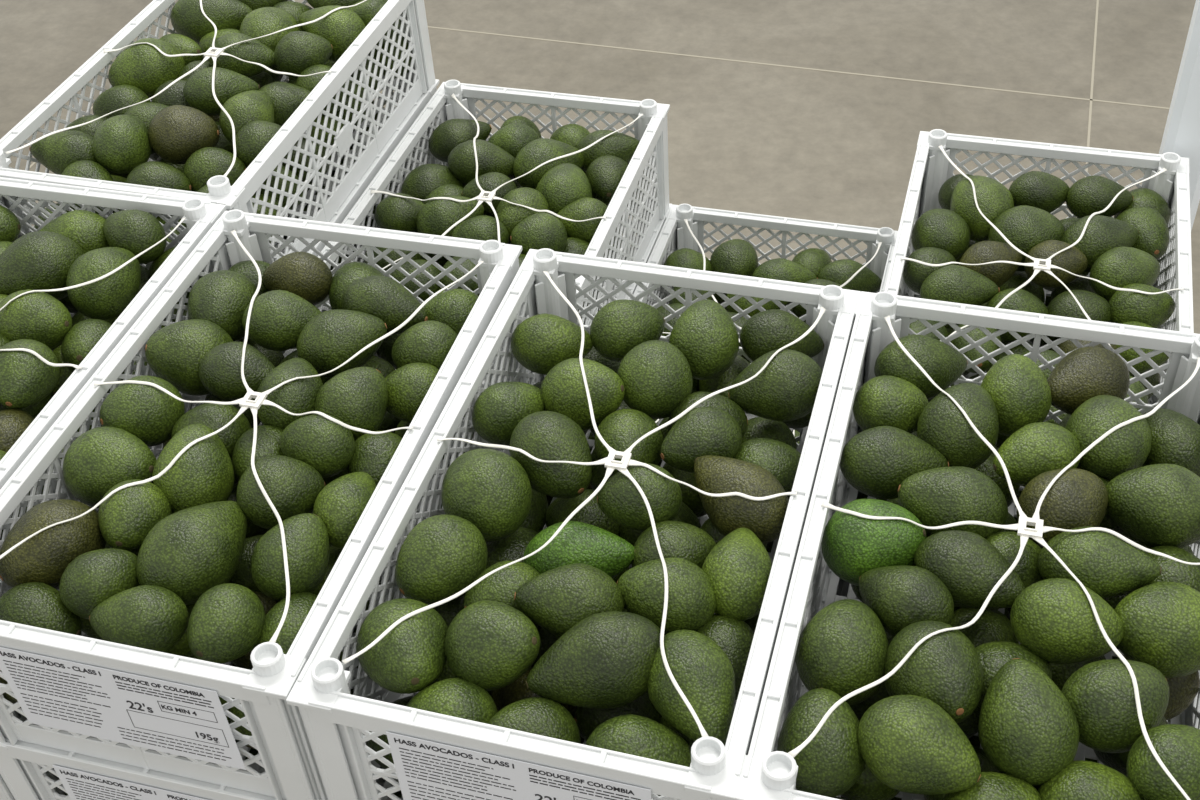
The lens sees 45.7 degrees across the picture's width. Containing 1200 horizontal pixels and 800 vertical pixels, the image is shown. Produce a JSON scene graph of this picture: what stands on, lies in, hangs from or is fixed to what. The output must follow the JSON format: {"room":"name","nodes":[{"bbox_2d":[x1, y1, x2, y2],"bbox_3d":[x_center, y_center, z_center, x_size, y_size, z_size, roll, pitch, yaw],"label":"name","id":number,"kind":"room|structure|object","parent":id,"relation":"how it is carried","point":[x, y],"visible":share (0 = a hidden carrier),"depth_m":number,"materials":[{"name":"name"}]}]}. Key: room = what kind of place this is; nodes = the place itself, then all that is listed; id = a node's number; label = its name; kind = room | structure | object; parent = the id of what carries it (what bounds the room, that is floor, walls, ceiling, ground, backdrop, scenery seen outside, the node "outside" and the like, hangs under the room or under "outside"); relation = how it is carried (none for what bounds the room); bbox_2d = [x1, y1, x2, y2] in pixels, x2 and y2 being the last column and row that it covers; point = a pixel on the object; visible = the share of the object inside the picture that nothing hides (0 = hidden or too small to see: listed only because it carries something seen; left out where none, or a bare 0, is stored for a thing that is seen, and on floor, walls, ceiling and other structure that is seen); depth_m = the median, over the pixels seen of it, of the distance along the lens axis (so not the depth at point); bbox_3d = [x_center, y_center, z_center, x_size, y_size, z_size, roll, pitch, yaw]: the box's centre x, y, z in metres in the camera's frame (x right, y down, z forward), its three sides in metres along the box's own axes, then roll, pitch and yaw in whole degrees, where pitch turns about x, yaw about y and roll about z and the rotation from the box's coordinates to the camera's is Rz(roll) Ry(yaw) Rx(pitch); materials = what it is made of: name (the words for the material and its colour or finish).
{"room":"warehouse","nodes":[
{"label":"warehouse","id":0,"kind":"room"},
{"bbox_2d":[0,0,1199,333],"bbox_3d":[0.365,-0.338,3.311,14.000,0.101,14.000,9,43,14],"label":"floor","id":1,"kind":"structure","parent":0,"point":[815,110],"depth_m":3.84,"materials":[{"name":"tile"}]},
{"bbox_2d":[1159,0,1199,229],"bbox_3d":[0.892,-0.546,2.052,0.070,1.830,0.070,9,43,14],"label":"support post","id":2,"kind":"object","parent":1,"relation":"on","point":[1181,136],"visible":0.12,"depth_m":2.13,"materials":[{"name":"paint"}]},
{"bbox_3d":[-0.434,0.386,2.391,0.810,0.132,1.375,9,43,14],"label":"wooden pallet","id":3,"kind":"object","parent":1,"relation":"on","visible":0},
{"bbox_3d":[-0.728,0.446,2.086,0.400,0.211,0.684,8,43,13],"label":"plastic crate","id":4,"kind":"object","parent":3,"relation":"on","visible":0},
{"bbox_3d":[-0.738,0.300,1.957,0.400,0.211,0.684,8,43,13],"label":"plastic crate","id":5,"kind":"object","parent":4,"relation":"on","visible":0},
{"bbox_2d":[0,400,195,799],"bbox_3d":[-0.749,0.155,1.827,0.400,0.211,0.684,8,43,13],"label":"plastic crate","id":6,"kind":"object","parent":5,"relation":"on","point":[5,793],"visible":0.02,"depth_m":1.57,"materials":[{"name":"white plastic"}]},
{"bbox_2d":[0,177,226,593],"bbox_3d":[-0.759,0.010,1.697,0.400,0.211,0.684,8,43,13],"label":"plastic crate","id":7,"kind":"object","parent":6,"relation":"on","point":[200,215],"visible":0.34,"depth_m":1.78,"materials":[{"name":"white plastic"}]},
{"bbox_2d":[0,205,203,539],"bbox_3d":[-0.757,0.006,1.693,0.368,0.196,0.653,8,43,13],"label":"avocados","id":8,"kind":"object","parent":7,"relation":"in","point":[76,247],"visible":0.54,"depth_m":1.75,"materials":[{"name":"green food"}]},
{"bbox_2d":[0,218,185,368],"bbox_3d":[-0.764,-0.061,1.633,0.376,0.021,0.594,8,43,13],"label":"net","id":9,"kind":"object","parent":8,"relation":"on","point":[182,219],"visible":1,"depth_m":1.71,"materials":[{"name":"plastic"}]},
{"bbox_3d":[-0.342,0.510,1.983,0.400,0.211,0.684,8,43,13],"label":"plastic crate","id":10,"kind":"object","parent":3,"relation":"on","visible":0},
{"bbox_3d":[-0.352,0.365,1.854,0.400,0.211,0.684,8,43,13],"label":"plastic crate","id":11,"kind":"object","parent":10,"relation":"on","visible":0},
{"bbox_2d":[0,352,529,799],"bbox_3d":[-0.362,0.220,1.724,0.400,0.211,0.684,8,43,13],"label":"plastic crate","id":12,"kind":"object","parent":11,"relation":"on","point":[26,768],"visible":0.12,"depth_m":1.45,"materials":[{"name":"white plastic"}]},
{"bbox_2d":[52,765,206,799],"bbox_3d":[-0.443,0.435,1.468,0.236,0.122,0.001,8,43,13],"label":"paper label","id":13,"kind":"object","parent":12,"relation":"attached to","point":[79,785],"visible":1,"depth_m":1.45,"materials":[{"name":"white paper"}]},
{"bbox_2d":[0,209,527,799],"bbox_3d":[-0.372,0.075,1.594,0.400,0.211,0.684,8,43,13],"label":"plastic crate","id":14,"kind":"object","parent":12,"relation":"on","point":[284,766],"visible":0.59,"depth_m":1.46,"materials":[{"name":"white plastic"}]},
{"bbox_2d":[0,647,245,769],"bbox_3d":[-0.453,0.290,1.339,0.236,0.122,0.001,8,43,13],"label":"paper label","id":15,"kind":"object","parent":14,"relation":"attached to","point":[121,707],"visible":1,"depth_m":1.34,"materials":[{"name":"white paper"}]},
{"bbox_2d":[0,252,483,748],"bbox_3d":[-0.373,0.066,1.586,0.372,0.182,0.653,8,43,13],"label":"avocados","id":16,"kind":"object","parent":14,"relation":"in","point":[187,561],"visible":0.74,"depth_m":1.49,"materials":[{"name":"green food"}]},
{"bbox_2d":[0,230,483,641],"bbox_3d":[-0.378,0.004,1.531,0.376,0.020,0.594,8,43,13],"label":"net","id":17,"kind":"object","parent":16,"relation":"on","point":[245,402],"visible":1,"depth_m":1.51,"materials":[{"name":"plastic"}]},
{"bbox_2d":[62,413,473,795],"bbox_3d":[-0.361,0.216,1.720,0.360,0.160,0.647,8,43,13],"label":"avocados","id":18,"kind":"object","parent":12,"relation":"in","point":[254,752],"visible":0.02,"depth_m":1.56,"materials":[{"name":"green food"}]},
{"bbox_3d":[-0.537,0.000,2.569,0.400,0.211,0.684,9,43,14],"label":"plastic crate","id":19,"kind":"object","parent":3,"relation":"on","visible":0},
{"bbox_3d":[-0.547,-0.145,2.439,0.400,0.211,0.684,9,43,14],"label":"plastic crate","id":20,"kind":"object","parent":19,"relation":"on","visible":0},
{"bbox_2d":[286,79,442,311],"bbox_3d":[-0.557,-0.290,2.310,0.400,0.211,0.684,9,43,14],"label":"plastic crate","id":21,"kind":"object","parent":20,"relation":"on","point":[345,208],"visible":0.06,"depth_m":2.29,"materials":[{"name":"white plastic"}]},
{"bbox_2d":[0,0,435,269],"bbox_3d":[-0.568,-0.435,2.180,0.400,0.211,0.684,9,43,14],"label":"plastic crate","id":22,"kind":"object","parent":21,"relation":"on","point":[420,76],"visible":0.47,"depth_m":2.12,"materials":[{"name":"white plastic"}]},
{"bbox_2d":[29,0,412,246],"bbox_3d":[-0.568,-0.446,2.171,0.369,0.180,0.651,9,43,14],"label":"avocados","id":23,"kind":"object","parent":22,"relation":"in","point":[188,137],"visible":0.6,"depth_m":2.10,"materials":[{"name":"green food"}]},
{"bbox_2d":[5,0,366,176],"bbox_3d":[-0.574,-0.508,2.114,0.376,0.023,0.592,9,43,14],"label":"net","id":24,"kind":"object","parent":23,"relation":"on","point":[213,52],"visible":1,"depth_m":2.09,"materials":[{"name":"plastic"}]},
{"bbox_2d":[145,100,419,270],"bbox_3d":[-0.556,-0.294,2.306,0.360,0.160,0.647,9,43,14],"label":"avocados","id":25,"kind":"object","parent":21,"relation":"in","point":[376,114],"visible":0.02,"depth_m":2.36,"materials":[{"name":"green food"}]},
{"bbox_3d":[-0.146,0.064,2.467,0.400,0.211,0.684,9,43,14],"label":"plastic crate","id":26,"kind":"object","parent":3,"relation":"on","visible":0},
{"bbox_2d":[622,203,671,304],"bbox_3d":[-0.156,-0.081,2.337,0.400,0.211,0.684,9,43,14],"label":"plastic crate","id":27,"kind":"object","parent":26,"relation":"on","point":[661,222],"visible":0.05,"depth_m":2.39,"materials":[{"name":"white plastic"}]},
{"bbox_2d":[318,80,669,324],"bbox_3d":[-0.167,-0.226,2.207,0.400,0.211,0.684,9,43,14],"label":"plastic crate","id":28,"kind":"object","parent":27,"relation":"on","point":[651,129],"visible":0.29,"depth_m":2.33,"materials":[{"name":"white plastic"}]},
{"bbox_2d":[364,116,652,324],"bbox_3d":[-0.167,-0.235,2.199,0.372,0.186,0.656,9,43,14],"label":"avocados","id":29,"kind":"object","parent":28,"relation":"in","point":[582,185],"visible":0.41,"depth_m":2.19,"materials":[{"name":"green food"}]},
{"bbox_2d":[371,93,642,268],"bbox_3d":[-0.172,-0.299,2.141,0.375,0.023,0.594,9,43,14],"label":"net","id":30,"kind":"object","parent":29,"relation":"on","point":[486,196],"visible":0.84,"depth_m":2.14,"materials":[{"name":"plastic"}]},
{"bbox_3d":[0.348,0.505,2.195,0.800,0.132,1.375,9,43,14],"label":"wooden pallet","id":31,"kind":"object","parent":1,"relation":"on","visible":0},
{"bbox_3d":[0.048,0.571,1.885,0.400,0.211,0.684,9,43,14],"label":"plastic crate","id":32,"kind":"object","parent":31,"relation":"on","visible":0},
{"bbox_3d":[0.037,0.426,1.755,0.400,0.211,0.684,9,43,14],"label":"plastic crate","id":33,"kind":"object","parent":32,"relation":"on","visible":0},
{"bbox_2d":[376,412,802,786],"bbox_3d":[0.027,0.280,1.626,0.400,0.211,0.684,9,43,14],"label":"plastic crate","id":34,"kind":"object","parent":33,"relation":"on","point":[379,781],"visible":0.02,"depth_m":1.48,"materials":[{"name":"white plastic"}]},
{"bbox_2d":[286,248,860,799],"bbox_3d":[0.017,0.135,1.496,0.400,0.211,0.684,9,43,14],"label":"plastic crate","id":35,"kind":"object","parent":34,"relation":"on","point":[338,723],"visible":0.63,"depth_m":1.35,"materials":[{"name":"white plastic"}]},
{"bbox_2d":[386,732,650,799],"bbox_3d":[-0.068,0.349,1.241,0.236,0.122,0.001,9,43,14],"label":"paper label","id":36,"kind":"object","parent":35,"relation":"attached to","point":[425,770],"visible":1,"depth_m":1.23,"materials":[{"name":"white paper"}]},
{"bbox_2d":[356,299,823,798],"bbox_3d":[0.016,0.125,1.486,0.370,0.184,0.653,9,43,14],"label":"avocados","id":37,"kind":"object","parent":35,"relation":"in","point":[547,644],"visible":0.85,"depth_m":1.39,"materials":[{"name":"green food"}]},
{"bbox_2d":[342,271,825,736],"bbox_3d":[0.011,0.064,1.433,0.376,0.020,0.594,9,43,14],"label":"net","id":38,"kind":"object","parent":37,"relation":"on","point":[610,463],"visible":1,"depth_m":1.41,"materials":[{"name":"plastic"}]},
{"bbox_2d":[393,432,773,797],"bbox_3d":[0.029,0.276,1.622,0.360,0.160,0.647,9,43,14],"label":"avocados","id":39,"kind":"object","parent":34,"relation":"in","point":[549,498],"visible":0.02,"depth_m":1.64,"materials":[{"name":"green food"}]},
{"bbox_3d":[0.431,0.630,1.789,0.400,0.211,0.684,9,43,14],"label":"plastic crate","id":40,"kind":"object","parent":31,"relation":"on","visible":0},
{"bbox_2d":[795,578,842,789],"bbox_3d":[0.421,0.484,1.659,0.400,0.211,0.684,9,43,14],"label":"plastic crate","id":41,"kind":"object","parent":40,"relation":"on","point":[841,580],"visible":0.02,"depth_m":1.81,"materials":[{"name":"white plastic"}]},
{"bbox_2d":[799,427,1184,724],"bbox_3d":[0.411,0.339,1.530,0.400,0.211,0.684,9,43,14],"label":"plastic crate","id":42,"kind":"object","parent":41,"relation":"on","point":[845,587],"visible":0.02,"depth_m":1.58,"materials":[{"name":"white plastic"}]},
{"bbox_2d":[736,291,1199,799],"bbox_3d":[0.401,0.194,1.400,0.400,0.211,0.684,9,43,14],"label":"plastic crate","id":43,"kind":"object","parent":42,"relation":"on","point":[768,773],"visible":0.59,"depth_m":1.54,"materials":[{"name":"white plastic"}]},
{"bbox_2d":[777,334,1199,799],"bbox_3d":[0.401,0.183,1.391,0.370,0.184,0.655,9,43,14],"label":"avocados","id":44,"kind":"object","parent":43,"relation":"in","point":[1030,704],"visible":0.96,"depth_m":1.31,"materials":[{"name":"green food"}]},
{"bbox_2d":[788,315,1199,799],"bbox_3d":[0.396,0.123,1.336,0.375,0.020,0.593,9,43,14],"label":"net","id":45,"kind":"object","parent":44,"relation":"on","point":[1024,533],"visible":1,"depth_m":1.32,"materials":[{"name":"plastic"}]},
{"bbox_2d":[841,491,1119,799],"bbox_3d":[0.412,0.335,1.526,0.360,0.160,0.647,9,43,14],"label":"avocados","id":46,"kind":"object","parent":42,"relation":"in","point":[974,740],"visible":0.02,"depth_m":1.42,"materials":[{"name":"green food"}]},
{"bbox_3d":[0.237,0.125,2.369,0.400,0.211,0.684,9,43,14],"label":"plastic crate","id":47,"kind":"object","parent":31,"relation":"on","visible":0},
{"bbox_2d":[633,204,897,305],"bbox_3d":[0.227,-0.021,2.239,0.400,0.211,0.684,9,43,14],"label":"plastic crate","id":48,"kind":"object","parent":47,"relation":"on","point":[674,235],"visible":0.17,"depth_m":2.42,"materials":[{"name":"white plastic"}]},
{"bbox_2d":[653,239,881,443],"bbox_3d":[0.226,-0.029,2.232,0.368,0.171,0.653,9,43,14],"label":"avocados","id":49,"kind":"object","parent":48,"relation":"in","point":[814,266],"visible":0.07,"depth_m":2.33,"materials":[{"name":"green food"}]},
{"bbox_2d":[655,219,881,436],"bbox_3d":[0.222,-0.094,2.173,0.376,0.023,0.594,9,43,14],"label":"net","id":50,"kind":"object","parent":49,"relation":"on","point":[685,220],"visible":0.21,"depth_m":2.32,"materials":[{"name":"plastic"}]},
{"bbox_3d":[0.626,0.186,2.270,0.400,0.211,0.684,9,43,14],"label":"plastic crate","id":51,"kind":"object","parent":31,"relation":"on","visible":0},
{"bbox_2d":[904,250,1152,404],"bbox_3d":[0.616,0.040,2.140,0.400,0.211,0.684,9,43,14],"label":"plastic crate","id":52,"kind":"object","parent":51,"relation":"on","point":[907,287],"visible":0.02,"depth_m":2.26,"materials":[{"name":"white plastic"}]},
{"bbox_2d":[916,296,1050,383],"bbox_3d":[0.617,0.036,2.137,0.360,0.160,0.647,9,43,14],"label":"avocados","id":53,"kind":"object","parent":52,"relation":"in","point":[1048,298],"visible":0.02,"depth_m":2.27,"materials":[{"name":"green food"}]},
{"bbox_2d":[884,129,1193,403],"bbox_3d":[0.606,-0.105,2.011,0.400,0.211,0.684,9,43,14],"label":"plastic crate","id":54,"kind":"object","parent":52,"relation":"on","point":[931,168],"visible":0.24,"depth_m":2.16,"materials":[{"name":"white plastic"}]},
{"bbox_2d":[903,171,1174,424],"bbox_3d":[0.605,-0.111,2.005,0.371,0.190,0.655,9,43,14],"label":"avocados","id":55,"kind":"object","parent":54,"relation":"in","point":[1124,250],"visible":0.48,"depth_m":2.01,"materials":[{"name":"green food"}]},
{"bbox_2d":[900,145,1183,345],"bbox_3d":[0.600,-0.178,1.945,0.375,0.023,0.594,9,43,14],"label":"net","id":56,"kind":"object","parent":55,"relation":"on","point":[1037,266],"visible":0.77,"depth_m":1.96,"materials":[{"name":"plastic"}]}
]}

